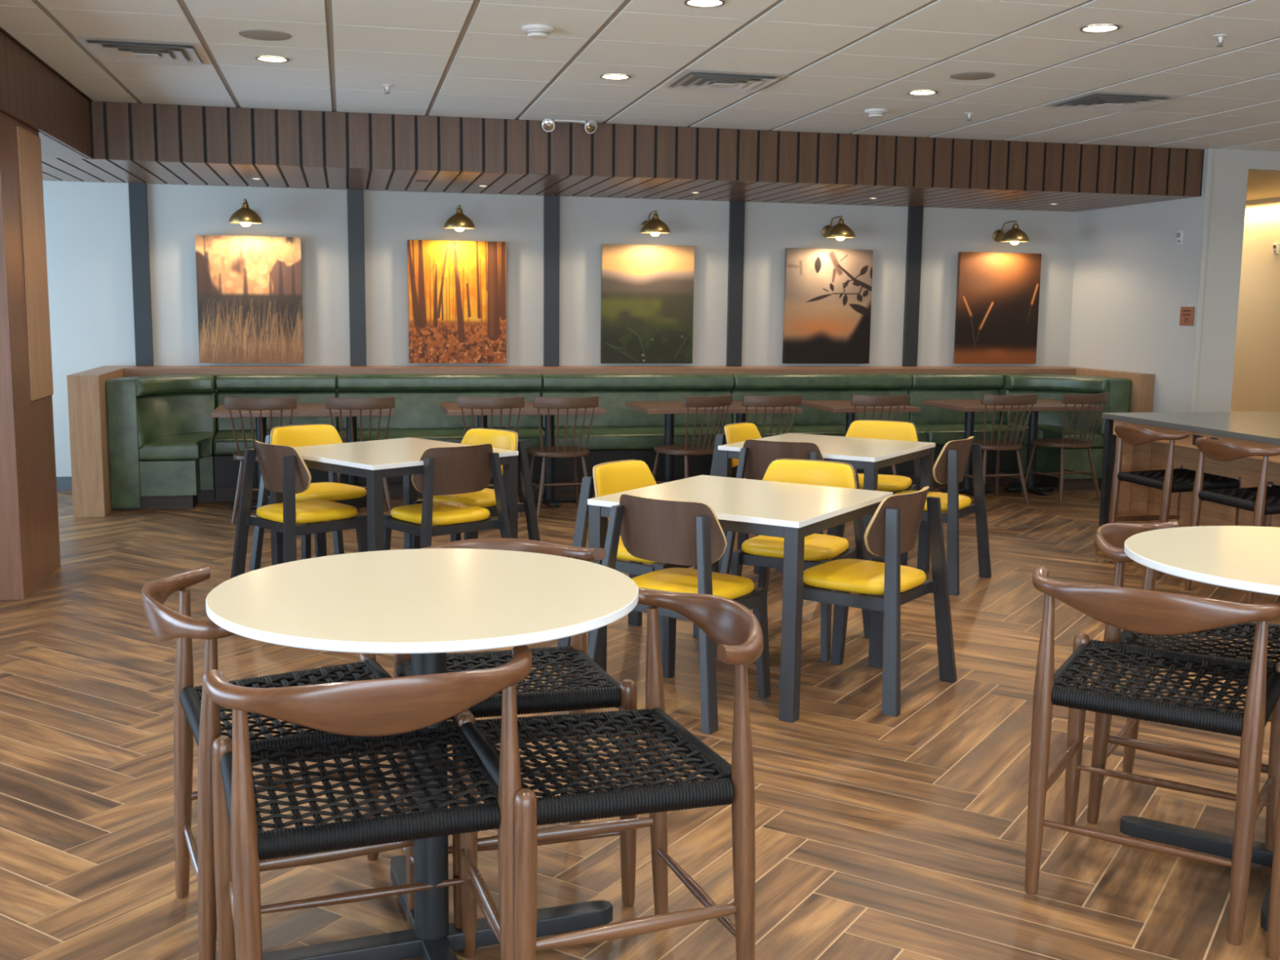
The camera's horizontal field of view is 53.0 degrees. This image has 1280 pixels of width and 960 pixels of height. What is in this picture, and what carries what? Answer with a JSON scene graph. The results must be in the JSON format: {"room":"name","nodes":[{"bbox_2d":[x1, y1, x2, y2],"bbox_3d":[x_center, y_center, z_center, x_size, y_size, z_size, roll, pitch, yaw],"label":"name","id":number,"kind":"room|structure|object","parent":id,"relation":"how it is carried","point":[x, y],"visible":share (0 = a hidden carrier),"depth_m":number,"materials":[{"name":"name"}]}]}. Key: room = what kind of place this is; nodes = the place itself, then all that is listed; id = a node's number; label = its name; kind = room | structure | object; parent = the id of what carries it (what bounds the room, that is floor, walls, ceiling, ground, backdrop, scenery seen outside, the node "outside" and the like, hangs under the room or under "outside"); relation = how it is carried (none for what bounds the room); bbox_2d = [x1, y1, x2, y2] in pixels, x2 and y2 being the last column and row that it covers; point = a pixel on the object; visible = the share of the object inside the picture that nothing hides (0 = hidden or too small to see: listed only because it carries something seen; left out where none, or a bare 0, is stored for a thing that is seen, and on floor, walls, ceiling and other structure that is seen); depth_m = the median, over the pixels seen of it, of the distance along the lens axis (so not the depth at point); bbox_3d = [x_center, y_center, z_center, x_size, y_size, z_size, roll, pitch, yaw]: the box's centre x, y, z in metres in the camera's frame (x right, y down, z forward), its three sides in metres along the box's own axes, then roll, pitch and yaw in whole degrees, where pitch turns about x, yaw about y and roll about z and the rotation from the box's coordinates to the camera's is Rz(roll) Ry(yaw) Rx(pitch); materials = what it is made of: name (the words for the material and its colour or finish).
{"room":"eatery","nodes":[
{"label":"eatery","id":0,"kind":"room"},
{"bbox_2d":[42,138,1076,476],"bbox_3d":[-1.188,-1.374,10.812,10.820,2.791,0.120,-1,8,-13],"label":"wall","id":1,"kind":"structure","parent":0,"point":[87,230],"depth_m":10.68,"materials":[{"name":"grey paint"}]},
{"bbox_2d":[128,182,153,365],"bbox_3d":[-3.911,-1.604,10.069,0.128,1.415,0.045,-1,8,-13],"label":"trim","id":2,"kind":"structure","parent":1,"relation":"attached to","point":[138,205],"depth_m":10.05,"materials":[{"name":"grey paint"}]},
{"bbox_2d":[229,198,262,226],"bbox_3d":[-3.066,-2.076,10.001,0.248,0.213,0.424,-1,8,-13],"label":"sconce","id":3,"kind":"object","parent":1,"relation":"attached to","point":[245,215],"visible":1,"depth_m":9.85,"materials":[{"name":"gold metal"}]},
{"bbox_2d":[195,235,303,363],"bbox_3d":[-3.112,-1.438,10.259,0.800,1.000,0.074,-1,8,-13],"label":"picture","id":4,"kind":"object","parent":1,"relation":"attached to","point":[249,288],"visible":1,"depth_m":10.22,"materials":[{"name":"fabric"}]},
{"bbox_2d":[346,189,366,366],"bbox_3d":[-2.300,-1.635,10.435,0.128,1.415,0.045,-1,8,-13],"label":"trim","id":5,"kind":"structure","parent":1,"relation":"attached to","point":[354,197],"depth_m":10.41,"materials":[{"name":"grey paint"}]},
{"bbox_2d":[407,240,506,363],"bbox_3d":[-1.511,-1.469,10.623,0.800,1.000,0.074,-1,8,-13],"label":"picture","id":6,"kind":"object","parent":1,"relation":"attached to","point":[457,289],"visible":1,"depth_m":10.59,"materials":[{"name":"fabric"}]},
{"bbox_2d":[543,195,559,366],"bbox_3d":[-0.743,-1.665,10.788,0.128,1.415,0.045,-1,8,-13],"label":"trim","id":7,"kind":"structure","parent":1,"relation":"attached to","point":[551,203],"depth_m":10.77,"materials":[{"name":"grey paint"}]},
{"bbox_2d":[66,365,1155,517],"bbox_3d":[0.032,-0.399,10.450,8.436,0.985,1.379,-1,8,-13],"label":"trim","id":8,"kind":"structure","parent":1,"relation":"attached to","point":[86,389],"depth_m":10.16,"materials":[{"name":"brown wood"}]},
{"bbox_2d":[41,157,1195,212],"bbox_3d":[-0.945,-2.264,9.776,10.570,0.040,1.750,-1,8,-13],"label":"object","id":9,"kind":"structure","parent":1,"relation":"attached to","point":[76,170],"depth_m":9.81,"materials":[{"name":"laminate"}]},
{"bbox_2d":[600,244,694,363],"bbox_3d":[0.061,-1.500,10.979,0.800,1.000,0.074,-1,8,-13],"label":"picture","id":10,"kind":"object","parent":1,"relation":"attached to","point":[647,291],"visible":1,"depth_m":10.94,"materials":[{"name":"fabric"}]},
{"bbox_2d":[726,200,745,366],"bbox_3d":[0.830,-1.696,11.145,0.128,1.415,0.045,-1,8,-13],"label":"trim","id":11,"kind":"structure","parent":1,"relation":"attached to","point":[736,209],"depth_m":11.12,"materials":[{"name":"grey paint"}]},
{"bbox_2d":[782,248,873,363],"bbox_3d":[1.653,-1.531,11.341,0.800,1.000,0.074,-1,8,-13],"label":"picture","id":12,"kind":"object","parent":1,"relation":"attached to","point":[828,296],"visible":1,"depth_m":11.30,"materials":[{"name":"paper"}]},
{"bbox_2d":[822,215,854,240],"bbox_3d":[1.699,-2.169,11.082,0.248,0.213,0.424,-1,8,-13],"label":"sconce","id":13,"kind":"object","parent":1,"relation":"attached to","point":[840,231],"visible":1,"depth_m":10.95,"materials":[{"name":"gold metal"}]},
{"bbox_2d":[902,206,923,366],"bbox_3d":[2.444,-1.727,11.511,0.128,1.415,0.045,-1,8,-13],"label":"trim","id":14,"kind":"structure","parent":1,"relation":"attached to","point":[915,214],"depth_m":11.49,"materials":[{"name":"grey paint"}]},
{"bbox_2d":[953,252,1041,364],"bbox_3d":[3.252,-1.562,11.704,0.800,1.000,0.074,-1,8,-13],"label":"picture","id":15,"kind":"object","parent":1,"relation":"attached to","point":[997,301],"visible":1,"depth_m":11.66,"materials":[{"name":"paper"}]},
{"bbox_2d":[992,220,1029,244],"bbox_3d":[3.298,-2.200,11.445,0.248,0.213,0.424,-1,8,-13],"label":"sconce","id":16,"kind":"object","parent":1,"relation":"attached to","point":[1015,235],"visible":1,"depth_m":11.32,"materials":[{"name":"gold metal"}]},
{"bbox_2d":[0,484,1279,959],"bbox_3d":[1.298,0.755,6.097,13.200,0.100,17.400,-1,8,-13],"label":"floor","id":17,"kind":"structure","parent":0,"point":[878,836],"depth_m":4.05,"materials":[{"name":"wood"}]},
{"bbox_2d":[0,111,60,600],"bbox_3d":[-3.603,-0.635,6.632,0.872,2.398,0.870,-1,8,-13],"label":"column","id":18,"kind":"structure","parent":17,"relation":"on","point":[30,553],"depth_m":6.56,"materials":[{"name":"laminate"}]},
{"bbox_2d":[106,374,217,510],"bbox_3d":[-3.536,-0.297,9.572,0.673,0.938,0.760,-1,8,-13],"label":"banquette corner","id":19,"kind":"object","parent":17,"relation":"on","point":[162,429],"visible":0.95,"depth_m":9.31,"materials":[{"name":"green leather"}]},
{"bbox_2d":[224,396,297,524],"bbox_3d":[-2.601,-0.157,8.914,0.466,0.865,0.517,-1,8,-11],"label":"spindle chair","id":20,"kind":"object","parent":17,"relation":"on","point":[230,403],"visible":0.49,"depth_m":8.67,"materials":[{"name":"brown wood"}]},
{"bbox_2d":[213,373,337,502],"bbox_3d":[-2.793,-0.331,9.883,0.904,0.938,0.480,-1,8,-13],"label":"banquette section","id":21,"kind":"object","parent":17,"relation":"on","point":[307,388],"visible":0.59,"depth_m":9.92,"materials":[{"name":"green leather"}]},
{"bbox_2d":[142,564,413,959],"bbox_3d":[-0.861,0.659,3.091,0.598,0.852,0.609,-3,9,-25],"label":"dining chair","id":22,"kind":"object","parent":17,"relation":"on","point":[196,714],"visible":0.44,"depth_m":2.98,"materials":[{"name":"brown wood"}]},
{"bbox_2d":[230,440,367,578],"bbox_3d":[-1.715,0.204,6.525,0.534,0.808,0.585,-7,11,-44],"label":"dining chair","id":23,"kind":"object","parent":17,"relation":"on","point":[283,469],"visible":0.95,"depth_m":6.40,"materials":[{"name":"brown wood"}]},
{"bbox_2d":[256,499,357,524],"bbox_3d":[-1.698,0.157,6.536,0.428,0.058,0.430,-7,11,-44],"label":"seat cushion","id":24,"kind":"object","parent":23,"relation":"on","point":[309,511],"depth_m":6.43,"materials":[{"name":"yellow leather"}]},
{"bbox_2d":[210,403,394,513],"bbox_3d":[-2.441,-0.162,9.408,1.239,0.740,0.800,-1,8,-13],"label":"dining table","id":25,"kind":"object","parent":17,"relation":"on","point":[304,410],"visible":0.29,"depth_m":9.11,"materials":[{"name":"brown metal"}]},
{"bbox_2d":[248,423,367,570],"bbox_3d":[-1.812,0.107,7.227,0.585,0.808,0.534,-7,11,-44],"label":"dining chair","id":26,"kind":"object","parent":17,"relation":"on","point":[300,435],"visible":0.5,"depth_m":7.21,"materials":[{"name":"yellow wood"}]},
{"bbox_2d":[271,424,342,447],"bbox_3d":[-1.903,-0.187,7.283,0.468,0.236,0.108,-7,11,-44],"label":"cushion","id":27,"kind":"object","parent":26,"relation":"on","point":[300,435],"depth_m":7.31,"materials":[{"name":"yellow leather"}]},
{"bbox_2d":[295,482,366,501],"bbox_3d":[-1.795,0.065,7.204,0.430,0.058,0.428,-7,11,-44],"label":"seat cushion","id":28,"kind":"object","parent":26,"relation":"on","point":[331,491],"depth_m":7.10,"materials":[{"name":"yellow leather"}]},
{"bbox_2d":[324,396,395,515],"bbox_3d":[-1.971,-0.169,9.057,0.466,0.865,0.517,-1,8,-14],"label":"spindle chair","id":29,"kind":"object","parent":17,"relation":"on","point":[347,403],"visible":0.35,"depth_m":8.81,"materials":[{"name":"brown wood"}]},
{"bbox_2d":[203,644,532,959],"bbox_3d":[-0.548,0.732,2.586,0.609,0.852,0.598,-2,8,-20],"label":"dining chair","id":30,"kind":"object","parent":17,"relation":"on","point":[393,715],"visible":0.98,"depth_m":2.45,"materials":[{"name":"brown wood"}]},
{"bbox_2d":[269,437,518,565],"bbox_3d":[-1.285,0.214,6.723,0.916,0.745,0.916,8,10,42],"label":"square table","id":31,"kind":"object","parent":17,"relation":"on","point":[375,460],"visible":0.53,"depth_m":6.53,"materials":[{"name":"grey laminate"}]},
{"bbox_2d":[205,548,638,959],"bbox_3d":[-0.478,0.674,2.924,0.940,0.875,0.940,-2,8,-20],"label":"round table","id":32,"kind":"object","parent":17,"relation":"on","point":[425,604],"visible":0.93,"depth_m":2.86,"materials":[{"name":"beige laminate"}]},
{"bbox_2d":[337,373,544,497],"bbox_3d":[-1.557,-0.355,10.163,1.619,0.938,0.480,-1,8,-13],"label":"banquette section","id":33,"kind":"object","parent":17,"relation":"on","point":[418,412],"visible":0.38,"depth_m":10.22,"materials":[{"name":"green leather"}]},
{"bbox_2d":[383,443,511,550],"bbox_3d":[-0.995,0.212,6.523,0.585,0.808,0.534,-6,10,-40],"label":"dining chair","id":34,"kind":"object","parent":17,"relation":"on","point":[451,470],"visible":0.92,"depth_m":6.38,"materials":[{"name":"brown wood"}]},
{"bbox_2d":[390,501,489,525],"bbox_3d":[-1.010,0.165,6.535,0.430,0.058,0.428,-6,10,-40],"label":"seat cushion","id":35,"kind":"object","parent":34,"relation":"on","point":[444,513],"depth_m":6.42,"materials":[{"name":"yellow leather"}]},
{"bbox_2d":[410,427,540,549],"bbox_3d":[-0.915,0.137,7.083,0.585,0.808,0.534,7,10,40],"label":"dining chair","id":36,"kind":"object","parent":17,"relation":"on","point":[498,438],"visible":0.41,"depth_m":7.06,"materials":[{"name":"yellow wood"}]},
{"bbox_2d":[432,488,496,507],"bbox_3d":[-0.930,0.095,7.058,0.430,0.058,0.428,7,10,40],"label":"seat cushion","id":37,"kind":"object","parent":36,"relation":"on","point":[486,498],"depth_m":6.90,"materials":[{"name":"yellow leather"}]},
{"bbox_2d":[460,428,515,475],"bbox_3d":[-0.826,-0.156,7.146,0.468,0.236,0.108,7,10,40],"label":"cushion","id":38,"kind":"object","parent":36,"relation":"on","point":[499,438],"depth_m":7.17,"materials":[{"name":"yellow leather"}]},
{"bbox_2d":[457,395,524,517],"bbox_3d":[-1.089,-0.184,9.236,0.466,0.865,0.517,-1,8,-13],"label":"spindle chair","id":39,"kind":"object","parent":17,"relation":"on","point":[510,402],"visible":0.28,"depth_m":8.96,"materials":[{"name":"brown wood"}]},
{"bbox_2d":[393,537,637,928],"bbox_3d":[-0.358,0.625,3.389,0.609,0.852,0.598,-2,8,-16],"label":"chair","id":40,"kind":"object","parent":17,"relation":"on","point":[583,672],"visible":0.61,"depth_m":3.29,"materials":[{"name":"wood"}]},
{"bbox_2d":[440,401,606,508],"bbox_3d":[-0.905,-0.192,9.757,1.160,0.740,0.800,-1,8,-13],"label":"dining table","id":41,"kind":"object","parent":17,"relation":"on","point":[449,408],"visible":0.56,"depth_m":9.62,"materials":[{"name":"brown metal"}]},
{"bbox_2d":[527,395,598,517],"bbox_3d":[-0.581,-0.191,9.332,0.466,0.865,0.517,-2,8,-17],"label":"spindle chair","id":42,"kind":"object","parent":17,"relation":"on","point":[585,402],"visible":0.94,"depth_m":9.16,"materials":[{"name":"brown wood"}]},
{"bbox_2d":[452,586,763,959],"bbox_3d":[-0.059,0.707,2.812,0.598,0.852,0.609,-2,8,-21],"label":"chair","id":43,"kind":"object","parent":17,"relation":"on","point":[737,633],"visible":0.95,"depth_m":2.67,"materials":[{"name":"brown wood"}]},
{"bbox_2d":[541,373,735,494],"bbox_3d":[0.025,-0.386,10.522,1.614,0.938,0.480,-1,8,-13],"label":"banquette section","id":44,"kind":"object","parent":17,"relation":"on","point":[624,433],"visible":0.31,"depth_m":10.51,"materials":[{"name":"green leather"}]},
{"bbox_2d":[557,459,719,666],"bbox_3d":[0.022,0.337,5.691,0.534,0.808,0.585,6,9,34],"label":"dining chair","id":45,"kind":"object","parent":17,"relation":"on","point":[614,477],"visible":0.42,"depth_m":5.60,"materials":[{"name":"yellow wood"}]},
{"bbox_2d":[595,460,656,519],"bbox_3d":[-0.086,0.045,5.727,0.108,0.236,0.468,6,9,34],"label":"cushion","id":46,"kind":"object","parent":45,"relation":"on","point":[614,477],"depth_m":5.76,"materials":[{"name":"yellow leather"}]},
{"bbox_2d":[616,535,662,563],"bbox_3d":[0.042,0.295,5.671,0.428,0.058,0.430,6,9,34],"label":"seat cushion","id":47,"kind":"object","parent":45,"relation":"on","point":[622,553],"depth_m":5.49,"materials":[{"name":"yellow leather"}]},
{"bbox_2d":[586,493,770,734],"bbox_3d":[0.166,0.450,4.878,0.585,0.808,0.534,6,9,35],"label":"dining chair","id":48,"kind":"object","parent":17,"relation":"on","point":[686,533],"visible":0.83,"depth_m":4.73,"materials":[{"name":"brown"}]},
{"bbox_2d":[631,567,754,599],"bbox_3d":[0.180,0.403,4.891,0.430,0.058,0.428,6,9,35],"label":"seat cushion","id":49,"kind":"object","parent":48,"relation":"on","point":[678,580],"depth_m":4.84,"materials":[{"name":"yellow leather"}]},
{"bbox_2d":[652,394,733,483],"bbox_3d":[0.373,-0.213,9.572,0.466,0.865,0.517,-6,10,-40],"label":"spindle chair","id":50,"kind":"object","parent":17,"relation":"on","point":[686,449],"visible":0.73,"depth_m":9.40,"materials":[{"name":"brown wood"}]},
{"bbox_2d":[624,400,801,482],"bbox_3d":[0.553,-0.221,10.088,1.210,0.740,0.800,-1,8,-13],"label":"dining table","id":51,"kind":"object","parent":17,"relation":"on","point":[668,409],"visible":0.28,"depth_m":9.92,"materials":[{"name":"brown wood"}]},
{"bbox_2d":[587,475,893,722],"bbox_3d":[0.420,0.432,5.261,0.916,0.745,0.916,5,9,32],"label":"square table","id":52,"kind":"object","parent":17,"relation":"on","point":[791,512],"visible":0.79,"depth_m":5.00,"materials":[{"name":"beige laminate"}]},
{"bbox_2d":[710,422,782,572],"bbox_3d":[0.713,0.081,7.636,0.534,0.808,0.585,5,9,30],"label":"dining chair","id":53,"kind":"object","parent":17,"relation":"on","point":[738,432],"visible":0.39,"depth_m":7.64,"materials":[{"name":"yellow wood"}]},
{"bbox_2d":[726,422,761,466],"bbox_3d":[0.601,-0.210,7.664,0.108,0.236,0.468,5,9,30],"label":"cushion","id":54,"kind":"object","parent":53,"relation":"on","point":[738,432],"depth_m":7.70,"materials":[{"name":"yellow leather"}]},
{"bbox_2d":[742,394,801,438],"bbox_3d":[0.908,-0.223,9.690,0.466,0.865,0.517,-2,8,-19],"label":"spindle chair","id":55,"kind":"object","parent":17,"relation":"on","point":[766,402],"visible":0.3,"depth_m":9.42,"materials":[{"name":"brown wood"}]},
{"bbox_2d":[720,439,837,574],"bbox_3d":[0.790,0.175,6.949,0.585,0.808,0.534,4,8,22],"label":"dining chair","id":56,"kind":"object","parent":17,"relation":"on","point":[755,455],"visible":0.41,"depth_m":6.79,"materials":[{"name":"brown wood"}]},
{"bbox_2d":[730,458,871,662],"bbox_3d":[0.714,0.332,5.787,0.585,0.808,0.534,5,9,27],"label":"dining chair","id":57,"kind":"object","parent":17,"relation":"on","point":[765,552],"visible":0.55,"depth_m":5.76,"materials":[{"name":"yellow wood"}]},
{"bbox_2d":[741,533,848,560],"bbox_3d":[0.704,0.290,5.760,0.430,0.058,0.428,5,9,27],"label":"seat cushion","id":58,"kind":"object","parent":57,"relation":"on","point":[817,547],"depth_m":5.64,"materials":[{"name":"yellow leather"}]},
{"bbox_2d":[762,459,855,488],"bbox_3d":[0.779,0.036,5.867,0.468,0.236,0.108,5,9,27],"label":"cushion","id":59,"kind":"object","parent":57,"relation":"on","point":[809,472],"depth_m":5.88,"materials":[{"name":"yellow leather"}]},
{"bbox_2d":[717,432,935,595],"bbox_3d":[1.055,0.169,7.251,0.916,0.745,0.916,5,9,32],"label":"square table","id":60,"kind":"object","parent":17,"relation":"on","point":[868,455],"visible":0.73,"depth_m":7.09,"materials":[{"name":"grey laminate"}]},
{"bbox_2d":[730,373,927,484],"bbox_3d":[1.600,-0.416,10.880,1.604,0.938,0.480,-1,8,-13],"label":"banquette section","id":61,"kind":"object","parent":17,"relation":"on","point":[812,387],"visible":0.4,"depth_m":10.94,"materials":[{"name":"green leather"}]},
{"bbox_2d":[800,400,920,433],"bbox_3d":[1.747,-0.244,10.358,0.720,0.740,0.800,-1,8,-13],"label":"dining table","id":62,"kind":"object","parent":17,"relation":"on","point":[832,406],"visible":0.32,"depth_m":10.05,"materials":[{"name":"brown wood"}]},
{"bbox_2d":[778,486,956,716],"bbox_3d":[0.912,0.427,5.103,0.534,0.808,0.585,6,9,35],"label":"dining chair","id":63,"kind":"object","parent":17,"relation":"on","point":[892,531],"visible":0.94,"depth_m":4.96,"materials":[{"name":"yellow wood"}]},
{"bbox_2d":[803,558,926,595],"bbox_3d":[0.893,0.381,5.111,0.428,0.058,0.430,6,9,35],"label":"seat cushion","id":64,"kind":"object","parent":63,"relation":"on","point":[852,575],"depth_m":5.00,"materials":[{"name":"yellow leather"}]},
{"bbox_2d":[826,419,920,537],"bbox_3d":[1.453,0.052,7.907,0.585,0.808,0.534,4,8,22],"label":"dining chair","id":65,"kind":"object","parent":17,"relation":"on","point":[866,428],"visible":0.47,"depth_m":7.97,"materials":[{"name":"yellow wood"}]},
{"bbox_2d":[845,420,917,441],"bbox_3d":[1.507,-0.244,7.991,0.468,0.236,0.108,4,8,22],"label":"cushion","id":66,"kind":"object","parent":65,"relation":"on","point":[877,429],"depth_m":8.00,"materials":[{"name":"yellow leather"}]},
{"bbox_2d":[857,473,911,491],"bbox_3d":[1.444,0.011,7.878,0.430,0.058,0.428,4,8,22],"label":"seat cushion","id":67,"kind":"object","parent":65,"relation":"on","point":[886,482],"depth_m":7.71,"materials":[{"name":"yellow leather"}]},
{"bbox_2d":[850,394,910,492],"bbox_3d":[1.754,-0.239,9.882,0.466,0.865,0.517,-1,8,-15],"label":"spindle chair","id":68,"kind":"object","parent":17,"relation":"on","point":[856,400],"visible":0.19,"depth_m":9.60,"materials":[{"name":"brown wood"}]},
{"bbox_2d":[893,435,991,595],"bbox_3d":[1.618,0.160,7.127,0.534,0.808,0.585,6,9,32],"label":"dining chair","id":69,"kind":"object","parent":17,"relation":"on","point":[949,467],"visible":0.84,"depth_m":6.92,"materials":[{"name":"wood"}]},
{"bbox_2d":[893,490,971,511],"bbox_3d":[1.598,0.114,7.134,0.428,0.058,0.430,6,9,32],"label":"seat cushion","id":70,"kind":"object","parent":69,"relation":"on","point":[947,504],"depth_m":7.03,"materials":[{"name":"yellow leather"}]},
{"bbox_2d":[906,373,1021,486],"bbox_3d":[2.809,-0.440,11.154,0.864,0.938,0.480,-1,8,-13],"label":"banquette section","id":71,"kind":"object","parent":17,"relation":"on","point":[942,425],"visible":0.52,"depth_m":11.19,"materials":[{"name":"green leather"}]},
{"bbox_2d":[964,393,1037,503],"bbox_3d":[2.788,-0.259,10.116,0.466,0.865,0.517,-2,8,-16],"label":"spindle chair","id":72,"kind":"object","parent":17,"relation":"on","point":[987,399],"visible":0.8,"depth_m":9.95,"materials":[{"name":"brown wood"}]},
{"bbox_2d":[920,399,1102,496],"bbox_3d":[3.049,-0.269,10.654,1.210,0.740,0.800,-1,8,-13],"label":"dining table","id":73,"kind":"object","parent":17,"relation":"on","point":[969,406],"visible":0.76,"depth_m":10.55,"materials":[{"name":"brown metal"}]},
{"bbox_2d":[997,373,1131,490],"bbox_3d":[3.651,-0.430,11.152,0.765,0.938,0.860,-1,8,-13],"label":"banquette corner","id":74,"kind":"object","parent":17,"relation":"on","point":[1050,425],"visible":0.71,"depth_m":10.99,"materials":[{"name":"green leather"}]},
{"bbox_2d":[1021,391,1109,502],"bbox_3d":[3.429,-0.283,10.344,0.466,0.865,0.517,-3,9,-26],"label":"spindle chair","id":75,"kind":"object","parent":17,"relation":"on","point":[1068,398],"visible":0.99,"depth_m":10.18,"materials":[{"name":"brown wood"}]},
{"bbox_2d":[1024,566,1279,945],"bbox_3d":[1.346,0.650,3.344,0.609,0.852,0.598,5,9,32],"label":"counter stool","id":76,"kind":"object","parent":17,"relation":"on","point":[1143,611],"visible":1,"depth_m":3.25,"materials":[{"name":"brown wood"}]},
{"bbox_2d":[1107,422,1241,578],"bbox_3d":[3.102,0.102,7.518,0.598,0.852,0.609,-1,8,-13],"label":"counter stool","id":77,"kind":"object","parent":17,"relation":"on","point":[1170,480],"visible":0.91,"depth_m":7.38,"materials":[{"name":"brown wood"}]},
{"bbox_2d":[1086,520,1279,824],"bbox_3d":[1.660,0.586,3.843,0.598,0.852,0.609,5,9,32],"label":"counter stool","id":78,"kind":"object","parent":17,"relation":"on","point":[1109,538],"visible":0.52,"depth_m":3.76,"materials":[{"name":"brown wood"}]},
{"bbox_2d":[1098,411,1279,548],"bbox_3d":[4.114,0.345,5.740,1.350,0.872,5.170,-1,8,-13],"label":"table","id":79,"kind":"object","parent":17,"relation":"on","point":[1260,429],"depth_m":7.72,"materials":[{"name":"grey stone"}]},
{"bbox_2d":[1102,411,1279,445],"bbox_3d":[4.119,-0.070,5.683,1.350,0.034,5.170,-1,8,-13],"label":"countertop","id":80,"kind":"structure","parent":79,"relation":"on","point":[1264,427],"depth_m":7.47,"materials":[{"name":"grey stone"}]},
{"bbox_2d":[1120,525,1279,934],"bbox_3d":[1.763,0.633,3.414,0.940,0.875,0.940,5,9,32],"label":"round table","id":81,"kind":"object","parent":17,"relation":"on","point":[1242,557],"visible":0.8,"depth_m":3.47,"materials":[{"name":"white laminate"}]},
{"bbox_2d":[1184,435,1279,604],"bbox_3d":[3.256,0.207,6.761,0.598,0.852,0.609,-1,8,-13],"label":"counter stool","id":82,"kind":"object","parent":17,"relation":"on","point":[1264,500],"visible":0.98,"depth_m":6.65,"materials":[{"name":"brown wood"}]},
{"bbox_2d":[1266,782,1279,959],"bbox_3d":[1.852,0.728,2.816,0.609,0.852,0.598,-3,8,-23],"label":"counter stool","id":83,"kind":"object","parent":17,"relation":"on","point":[1273,948],"visible":1,"depth_m":2.99,"materials":[{"name":"brown wood"}]},
{"bbox_2d":[0,0,1279,151],"bbox_3d":[1.228,-2.058,5.619,13.240,0.080,17.540,-1,8,-13],"label":"ceiling","id":84,"kind":"structure","parent":0,"point":[841,60],"depth_m":6.61,"materials":[{"name":"white tile"}]},
{"bbox_2d":[0,31,92,159],"bbox_3d":[-2.182,-1.427,2.329,0.030,0.361,12.250,-1,8,-13],"label":"trim","id":85,"kind":"structure","parent":84,"relation":"attached to","point":[31,93],"depth_m":6.91,"materials":[{"name":"laminate"}]},
{"bbox_2d":[74,36,212,66],"bbox_3d":[-2.513,-2.172,6.545,0.584,0.027,0.584,-1,8,-13],"label":"ceiling vent","id":86,"kind":"object","parent":84,"relation":"in","point":[108,50],"visible":1,"depth_m":6.49,"materials":[{"name":"silver metal"}]},
{"bbox_2d":[239,29,291,40],"bbox_3d":[-1.784,-2.116,6.110,0.240,0.006,0.240,-1,8,-13],"label":"ceiling speaker","id":87,"kind":"object","parent":84,"relation":"attached to","point":[258,34],"visible":1,"depth_m":6.09,"materials":[{"name":"grey"}]},
{"bbox_2d":[659,69,787,93],"bbox_3d":[0.461,-2.230,7.220,0.584,0.027,0.584,-1,8,-13],"label":"ceiling vent","id":88,"kind":"object","parent":84,"relation":"in","point":[687,79],"visible":1,"depth_m":7.17,"materials":[{"name":"silver metal"}]},
{"bbox_2d":[1043,91,1181,112],"bbox_3d":[2.840,-2.276,7.760,0.584,0.027,0.584,-1,8,-13],"label":"ceiling vent","id":89,"kind":"object","parent":84,"relation":"in","point":[1104,101],"visible":1,"depth_m":7.71,"materials":[{"name":"silver metal"}]},
{"bbox_2d":[1068,148,1207,412],"bbox_3d":[4.257,-1.346,11.067,0.110,2.791,1.810,-1,8,-13],"label":"wall","id":90,"kind":"structure","parent":0,"point":[1132,279],"depth_m":10.86,"materials":[{"name":"grey paint"}]},
{"bbox_2d":[1189,148,1279,412],"bbox_3d":[5.578,-1.254,10.498,2.430,2.791,0.140,-1,8,-13],"label":"wall","id":91,"kind":"structure","parent":0,"point":[1230,167],"depth_m":10.15,"materials":[{"name":"grey paint"}]},
{"bbox_2d":[89,101,1204,196],"bbox_3d":[0.454,-2.327,9.167,8.170,0.361,0.030,-1,8,-13],"label":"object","id":92,"kind":"structure","parent":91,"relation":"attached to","point":[135,131],"depth_m":9.02,"materials":[{"name":"laminate"}]},
{"bbox_2d":[1190,148,1213,412],"bbox_3d":[4.419,-1.206,10.158,0.042,2.761,0.014,-1,8,-13],"label":"trim","id":93,"kind":"structure","parent":91,"relation":"attached to","point":[1211,151],"depth_m":10.10,"materials":[{"name":"grey paint"}]},
{"bbox_2d":[1230,202,1279,411],"bbox_3d":[6.212,-1.544,13.171,0.100,2.660,5.100,-1,8,-13],"label":"wall","id":94,"kind":"structure","parent":0,"point":[1256,368],"depth_m":12.89,"materials":[{"name":"beige paint"}]},
{"bbox_2d":[1245,171,1279,200],"bbox_3d":[5.060,-2.829,12.800,2.260,0.040,4.960,-1,8,-13],"label":"ceiling","id":95,"kind":"structure","parent":0,"point":[1260,184],"depth_m":11.39,"materials":[{"name":"beige paint"}]},
{"bbox_3d":[-4.816,-0.325,2.799,0.140,2.791,14.030,-1,8,-13],"label":"wall","id":96,"kind":"structure","parent":0,"visible":0},
{"bbox_2d":[0,109,88,159],"bbox_3d":[-3.372,-1.247,2.097,2.399,0.040,12.280,-1,8,-13],"label":"trim","id":97,"kind":"structure","parent":96,"relation":"attached to","point":[50,148],"depth_m":7.77,"materials":[{"name":"paint"}]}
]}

